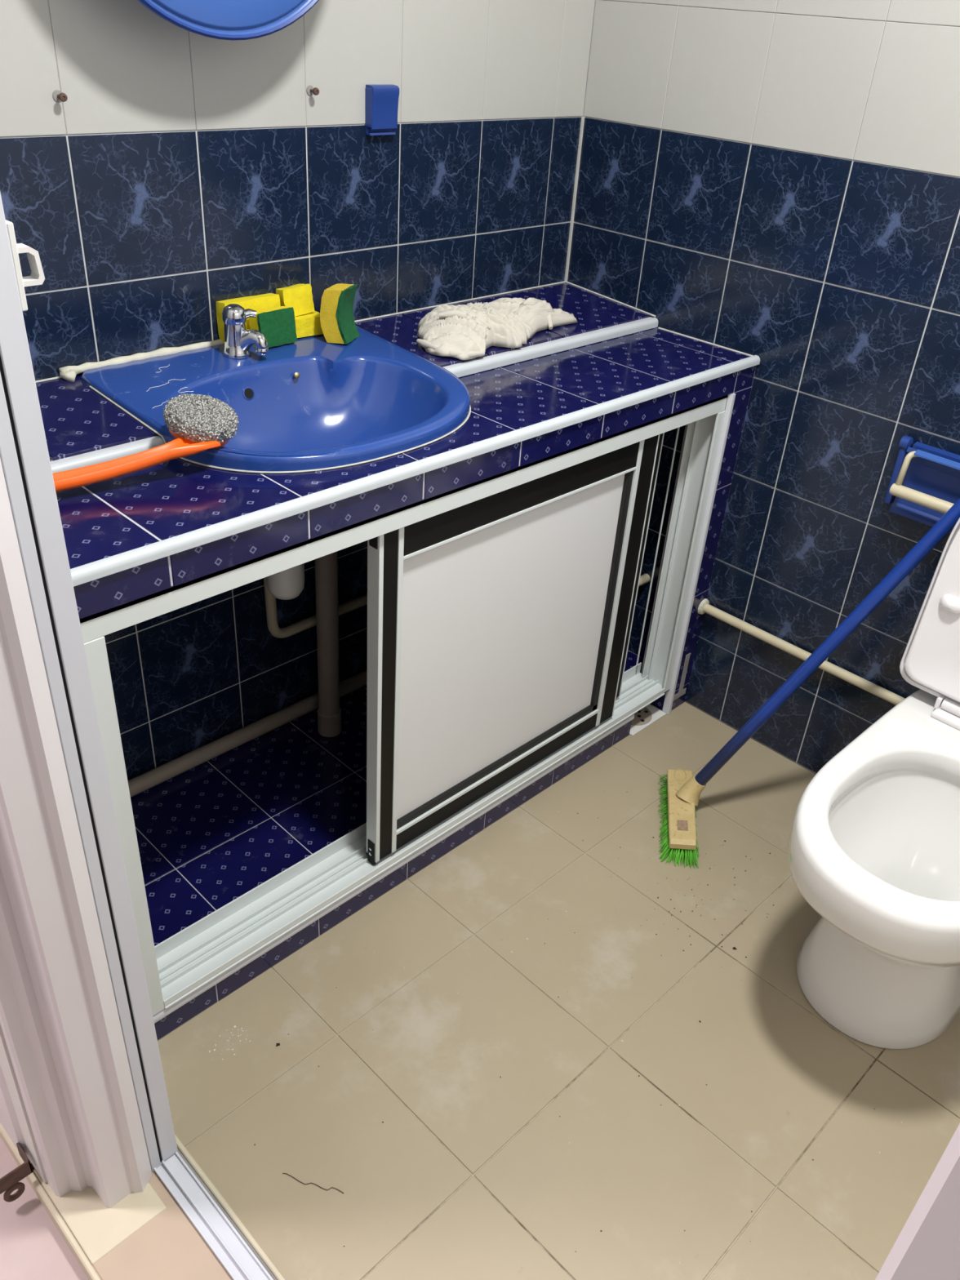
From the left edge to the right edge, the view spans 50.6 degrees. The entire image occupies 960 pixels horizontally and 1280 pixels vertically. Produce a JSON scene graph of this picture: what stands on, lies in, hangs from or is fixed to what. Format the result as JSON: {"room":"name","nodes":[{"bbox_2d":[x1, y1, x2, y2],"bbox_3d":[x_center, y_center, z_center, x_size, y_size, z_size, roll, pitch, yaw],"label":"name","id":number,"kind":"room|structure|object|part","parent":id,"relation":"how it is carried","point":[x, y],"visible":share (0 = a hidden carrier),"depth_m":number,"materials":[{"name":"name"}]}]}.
{"room":"bathroom","nodes":[
{"label":"bathroom","id":0,"kind":"room"},
{"bbox_2d":[0,1026,47,1183],"bbox_3d":[-0.212,-0.116,0.586,0.150,2.500,1.882,-26,43,-38],"label":"wall","id":1,"kind":"structure","parent":0,"point":[6,1064],"depth_m":1.27,"materials":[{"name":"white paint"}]},
{"bbox_2d":[0,457,152,1208],"bbox_3d":[-0.525,-0.193,0.863,0.114,2.062,0.292,-26,42,-38],"label":"folding door","id":2,"kind":"structure","parent":1,"relation":"attached to","point":[60,1025],"depth_m":1.10,"materials":[{"name":"white paint"}]},
{"bbox_2d":[0,192,177,1172],"bbox_3d":[-0.411,-0.170,0.871,0.043,2.038,0.092,-26,42,-38],"label":"trim","id":3,"kind":"structure","parent":1,"relation":"attached to","point":[24,457],"depth_m":0.97,"materials":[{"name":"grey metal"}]},
{"bbox_2d":[5,219,44,311],"bbox_3d":[-0.357,-0.294,0.795,0.024,0.066,0.020,-26,43,-38],"label":"handle","id":4,"kind":"object","parent":3,"relation":"attached to","point":[37,277],"depth_m":0.79,"materials":[{"name":"white plastic"}]},
{"bbox_3d":[-0.364,-0.291,0.789,0.005,0.066,0.020,-26,43,-38],"label":"plate","id":5,"kind":"part","parent":4,"relation":"part of","materials":[{"name":"white plastic"}]},
{"bbox_2d":[0,1123,285,1279],"bbox_3d":[-0.266,0.871,1.196,0.175,0.078,1.130,-26,43,-38],"label":"threshold","id":6,"kind":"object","parent":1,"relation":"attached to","point":[180,1226],"depth_m":1.30,"materials":[{"name":"beige tile"}]},
{"bbox_2d":[875,1123,959,1279],"bbox_3d":[0.172,0.212,0.323,0.156,2.080,0.066,-26,43,-38],"label":"trim","id":7,"kind":"structure","parent":1,"relation":"attached to","point":[927,1246],"depth_m":0.23,"materials":[{"name":"white paint"}]},
{"bbox_2d":[0,1137,88,1279],"bbox_3d":[-0.723,1.308,0.543,1.600,0.088,3.600,-26,43,-38],"label":"floor","id":8,"kind":"structure","parent":0,"point":[32,1247],"depth_m":1.31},
{"bbox_2d":[0,1142,32,1202],"bbox_3d":[-0.604,0.703,1.333,0.028,0.054,0.055,7,33,4],"label":"bracket","id":9,"kind":"object","parent":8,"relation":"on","point":[9,1183],"visible":1,"depth_m":1.32,"materials":[{"name":"brown metal"}]},
{"bbox_2d":[0,0,595,780],"bbox_3d":[-0.360,-0.803,1.644,1.720,2.500,0.120,-26,43,-38],"label":"wall","id":10,"kind":"structure","parent":0,"point":[180,172],"depth_m":1.67,"materials":[{"name":"tile"}]},
{"bbox_2d":[52,89,67,102],"bbox_3d":[-0.555,-0.720,1.345,0.015,0.015,0.018,-26,43,-38],"label":"screw","id":11,"kind":"object","parent":10,"relation":"attached to","point":[58,96],"visible":1,"depth_m":1.34,"materials":[{"name":"brown metal"}]},
{"bbox_2d":[136,0,319,39],"bbox_3d":[-0.357,-1.032,1.279,0.471,0.471,0.110,-26,43,-38],"label":"round mirror","id":12,"kind":"object","parent":10,"relation":"attached to","point":[224,20],"visible":1,"depth_m":1.36,"materials":[{"name":"blue plastic"}]},
{"bbox_2d":[306,84,319,95],"bbox_3d":[-0.262,-0.865,1.599,0.015,0.015,0.018,-26,43,-38],"label":"screw","id":13,"kind":"object","parent":10,"relation":"attached to","point":[310,90],"visible":1,"depth_m":1.60,"materials":[{"name":"brown metal"}]},
{"bbox_2d":[263,577,367,638],"bbox_3d":[-0.118,-0.355,2.128,0.818,0.543,0.021,-26,43,-38],"label":"supply pipe","id":14,"kind":"object","parent":10,"relation":"attached to","point":[270,601],"visible":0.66,"depth_m":2.04,"materials":[{"name":"beige plastic"}]},
{"bbox_2d":[365,84,399,135],"bbox_3d":[-0.164,-0.888,1.701,0.058,0.074,0.020,-26,43,-38],"label":"clip","id":15,"kind":"object","parent":10,"relation":"attached to","point":[381,100],"visible":1,"depth_m":1.69,"materials":[{"name":"blue plastic"}]},
{"bbox_2d":[564,116,585,281],"bbox_3d":[0.198,-0.921,2.135,0.006,0.322,0.006,-26,43,-38],"label":"trim","id":16,"kind":"structure","parent":10,"relation":"attached to","point":[571,221],"depth_m":2.13,"materials":[{"name":"white plastic"}]},
{"bbox_2d":[157,702,959,1279],"bbox_3d":[0.244,0.599,1.754,1.450,0.100,1.780,-26,43,-38],"label":"floor","id":17,"kind":"structure","parent":0,"point":[467,1166],"depth_m":1.55,"materials":[{"name":"beige tile"}]},
{"bbox_2d":[282,1173,343,1193],"bbox_3d":[-0.228,0.741,1.382,0.090,0.001,0.007,11,33,10],"label":"strand","id":18,"kind":"object","parent":17,"relation":"on","point":[282,1173],"visible":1,"depth_m":1.38,"materials":[{"name":"black"}]},
{"bbox_2d":[35,280,759,1039],"bbox_3d":[-0.174,-0.071,1.861,1.450,0.860,0.505,-26,43,-38],"label":"countertop","id":19,"kind":"structure","parent":17,"relation":"on","point":[215,831],"depth_m":1.75,"materials":[{"name":"tile"}]},
{"bbox_2d":[52,393,239,492],"bbox_3d":[-0.442,-0.250,1.295,0.300,0.073,0.099,-26,43,-38],"label":"scrubber","id":20,"kind":"object","parent":19,"relation":"on","point":[197,423],"visible":0.96,"depth_m":1.31,"materials":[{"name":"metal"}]},
{"bbox_3d":[-0.454,-0.221,1.282,0.250,0.036,0.059,-22,41,-35],"label":"handle","id":21,"kind":"part","parent":20,"relation":"part of","materials":[{"name":"orange plastic"}]},
{"bbox_2d":[168,428,230,448],"bbox_3d":[-0.375,-0.281,1.363,0.086,0.035,0.084,-26,43,-38],"label":"cup","id":22,"kind":"object","parent":20,"relation":"on","point":[185,438],"depth_m":1.32,"materials":[{"name":"orange plastic"}]},
{"bbox_2d":[128,670,367,797],"bbox_3d":[-0.411,0.160,2.139,1.280,0.032,0.031,-26,43,-38],"label":"pipe","id":23,"kind":"object","parent":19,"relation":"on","point":[140,784],"visible":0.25,"depth_m":2.05,"materials":[{"name":"beige plastic"}]},
{"bbox_2d":[58,325,471,473],"bbox_3d":[-0.283,-0.336,1.582,0.542,0.161,0.457,-26,43,-38],"label":"basin","id":24,"kind":"object","parent":19,"relation":"in","point":[311,403],"visible":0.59,"depth_m":1.63,"materials":[{"name":"blue ceramic"}]},
{"bbox_2d":[146,364,193,408],"bbox_3d":[-0.462,-0.377,1.504,0.066,0.010,0.171,-10,35,-21],"label":"steel wool shreds","id":25,"kind":"object","parent":24,"relation":"in","point":[169,364],"visible":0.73,"depth_m":1.50,"materials":[{"name":"silver metal"}]},
{"bbox_2d":[222,303,268,359],"bbox_3d":[-0.374,-0.493,1.617,0.076,0.080,0.046,3,33,-2],"label":"tap","id":26,"kind":"object","parent":24,"relation":"on","point":[238,340],"visible":1,"depth_m":1.61,"materials":[{"name":"silver metal"}]},
{"bbox_3d":[-0.381,-0.515,1.603,0.051,0.028,0.037,6,33,3],"label":"lever","id":27,"kind":"part","parent":26,"relation":"part of","materials":[{"name":"silver metal"}]},
{"bbox_3d":[-0.367,-0.477,1.621,0.060,0.040,0.031,13,34,14],"label":"spout","id":28,"kind":"part","parent":26,"relation":"part of","materials":[{"name":"silver metal"}]},
{"bbox_2d":[216,293,280,343],"bbox_3d":[-0.382,-0.534,1.686,0.034,0.069,0.111,29,40,34],"label":"sponge","id":29,"kind":"object","parent":24,"relation":"on","point":[270,300],"visible":0.46,"depth_m":1.67,"materials":[{"name":"yellow plastic"}]},
{"bbox_2d":[248,306,297,347],"bbox_3d":[-0.342,-0.517,1.679,0.035,0.059,0.074,28,39,32],"label":"sponge","id":30,"kind":"object","parent":24,"relation":"on","point":[277,324],"visible":0.8,"depth_m":1.67,"materials":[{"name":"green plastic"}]},
{"bbox_2d":[266,563,304,599],"bbox_3d":[-0.316,-0.205,1.730,0.107,0.268,0.211,-1,33,-8],"label":"trap","id":31,"kind":"object","parent":24,"relation":"attached to","point":[286,584],"visible":0.3,"depth_m":1.74,"materials":[{"name":"white plastic"}]},
{"bbox_2d":[294,311,323,337],"bbox_3d":[-0.301,-0.542,1.743,0.072,0.033,0.043,-21,40,-34],"label":"sponge","id":32,"kind":"object","parent":24,"relation":"on","point":[308,324],"visible":0.56,"depth_m":1.73,"materials":[{"name":"yellow plastic"}]},
{"bbox_2d":[275,283,314,316],"bbox_3d":[-0.317,-0.580,1.735,0.061,0.053,0.036,-25,43,-38],"label":"sponge","id":33,"kind":"object","parent":32,"relation":"on","point":[298,296],"visible":0.75,"depth_m":1.72,"materials":[{"name":"yellow plastic"}]},
{"bbox_2d":[314,551,341,737],"bbox_3d":[-0.294,-0.109,1.945,0.049,0.710,0.049,-26,43,-38],"label":"drain pipe","id":34,"kind":"object","parent":24,"relation":"attached to","point":[329,711],"visible":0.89,"depth_m":2.00,"materials":[{"name":"beige plastic"}]},
{"bbox_2d":[317,707,341,737],"bbox_3d":[-0.314,0.167,2.121,0.049,0.052,0.049,-26,43,-38],"label":"socket","id":35,"kind":"object","parent":34,"relation":"attached to","point":[329,722],"depth_m":2.10,"materials":[{"name":"beige plastic"}]},
{"bbox_2d":[320,283,359,343],"bbox_3d":[-0.238,-0.556,1.727,0.050,0.091,0.068,11,33,10],"label":"sponge","id":36,"kind":"object","parent":24,"relation":"on","point":[338,326],"visible":1,"depth_m":1.71,"materials":[{"name":"yellow plastic"}]},
{"bbox_2d":[79,395,728,1015],"bbox_3d":[-0.044,0.031,1.746,1.325,0.697,0.091,-26,43,-38],"label":"cabinet frame","id":37,"kind":"object","parent":19,"relation":"attached to","point":[180,965],"visible":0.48,"depth_m":1.67,"materials":[{"name":"white metal"}]},
{"bbox_3d":[-0.025,-0.249,1.568,1.325,0.034,0.088,-26,43,-38],"label":"rail","id":38,"kind":"part","parent":37,"relation":"part of","materials":[{"name":"white metal"}]},
{"bbox_2d":[416,297,577,359],"bbox_3d":[0.028,-0.605,1.893,0.403,0.063,0.194,-26,43,-38],"label":"cleaning cloth","id":39,"kind":"object","parent":19,"relation":"on","point":[463,331],"visible":1,"depth_m":1.82,"materials":[{"name":"white fabric"}]},
{"bbox_2d":[366,434,659,865],"bbox_3d":[0.063,-0.003,1.819,0.669,0.672,0.028,-26,43,-38],"label":"sliding door","id":40,"kind":"structure","parent":19,"relation":"attached to","point":[498,623],"depth_m":1.78,"materials":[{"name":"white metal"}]},
{"bbox_3d":[0.057,0.009,1.826,0.560,0.552,0.009,-26,43,-38],"label":"panel","id":41,"kind":"part","parent":40,"relation":"part of","materials":[{"name":"white plastic"}]},
{"bbox_2d":[616,432,664,697],"bbox_3d":[0.088,-0.042,1.885,0.666,0.672,0.028,-26,43,-38],"label":"sliding door","id":42,"kind":"structure","parent":19,"relation":"attached to","point":[661,436],"depth_m":2.07,"materials":[{"name":"white metal"}]},
{"bbox_2d":[202,811,902,1273],"bbox_3d":[0.192,0.643,1.584,0.904,0.002,0.848,-26,43,-38],"label":"chips","id":43,"kind":"object","parent":17,"relation":"on","point":[558,811],"visible":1,"depth_m":1.56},
{"bbox_2d":[254,813,875,1275],"bbox_3d":[0.268,0.656,1.570,1.104,0.004,0.916,-26,43,-38],"label":"debris specks","id":44,"kind":"object","parent":17,"relation":"on","point":[734,948],"depth_m":1.78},
{"bbox_2d":[629,704,666,735],"bbox_3d":[0.355,0.172,2.336,0.126,0.006,0.092,-26,43,-38],"label":"floor drain","id":45,"kind":"object","parent":17,"relation":"on","point":[645,717],"visible":0.38,"depth_m":2.33,"materials":[{"name":"white plastic"}]},
{"bbox_2d":[657,498,959,868],"bbox_3d":[0.668,-0.051,1.741,0.559,1.059,0.264,7,33,5],"label":"brush","id":46,"kind":"object","parent":17,"relation":"on","point":[684,789],"visible":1,"depth_m":1.92,"materials":[{"name":"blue plastic"}]},
{"bbox_3d":[0.413,0.278,2.094,0.035,0.004,0.032,-26,43,-38],"label":"moulding","id":47,"kind":"part","parent":46,"relation":"part of","materials":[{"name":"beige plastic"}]},
{"bbox_2d":[675,774,706,805],"bbox_3d":[0.421,0.302,2.029,0.056,0.064,0.049,-26,43,-38],"label":"socket","id":48,"kind":"object","parent":46,"relation":"attached to","point":[688,791],"depth_m":2.01,"materials":[{"name":"beige plastic"}]},
{"bbox_3d":[0.703,-0.097,1.746,0.502,0.982,0.026,7,33,4],"label":"handle","id":49,"kind":"part","parent":46,"relation":"part of","materials":[{"name":"blue plastic"}]},
{"bbox_2d":[787,517,959,1048],"bbox_3d":[0.748,0.192,1.539,0.704,0.879,0.396,-26,43,-38],"label":"toilet","id":50,"kind":"object","parent":17,"relation":"on","point":[873,842],"visible":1,"depth_m":1.62,"materials":[{"name":"white ceramic"}]},
{"bbox_3d":[0.891,-0.052,1.536,0.066,0.449,0.396,-26,43,-38],"label":"lid","id":51,"kind":"part","parent":50,"relation":"part of","materials":[{"name":"white plastic"}]},
{"bbox_2d":[566,0,959,773],"bbox_3d":[0.909,-0.658,1.566,0.120,2.500,1.882,-26,43,-38],"label":"wall","id":52,"kind":"structure","parent":0,"point":[776,181],"depth_m":1.89,"materials":[{"name":"tile"}]},
{"bbox_2d":[638,573,650,586],"bbox_3d":[0.349,-0.116,2.322,0.108,0.040,0.033,-26,43,-38],"label":"pipe","id":53,"kind":"object","parent":52,"relation":"attached to","point":[645,578],"visible":0.1,"depth_m":2.33,"materials":[{"name":"beige plastic"}]},
{"bbox_2d":[697,598,905,705],"bbox_3d":[0.756,0.083,2.030,0.038,0.037,0.750,-26,43,-38],"label":"pipe","id":54,"kind":"object","parent":52,"relation":"attached to","point":[704,607],"visible":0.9,"depth_m":2.11,"materials":[{"name":"beige plastic"}]},
{"bbox_2d":[884,435,959,533],"bbox_3d":[0.800,-0.257,1.761,0.068,0.134,0.197,-26,43,-38],"label":"paper holder","id":55,"kind":"object","parent":52,"relation":"attached to","point":[924,483],"visible":0.93,"depth_m":1.78,"materials":[{"name":"blue plastic"}]},
{"bbox_3d":[0.754,-0.300,1.784,0.048,0.066,0.013,-14,37,-26],"label":"wire arm","id":56,"kind":"part","parent":55,"relation":"part of","materials":[{"name":"beige plastic"}]}
]}

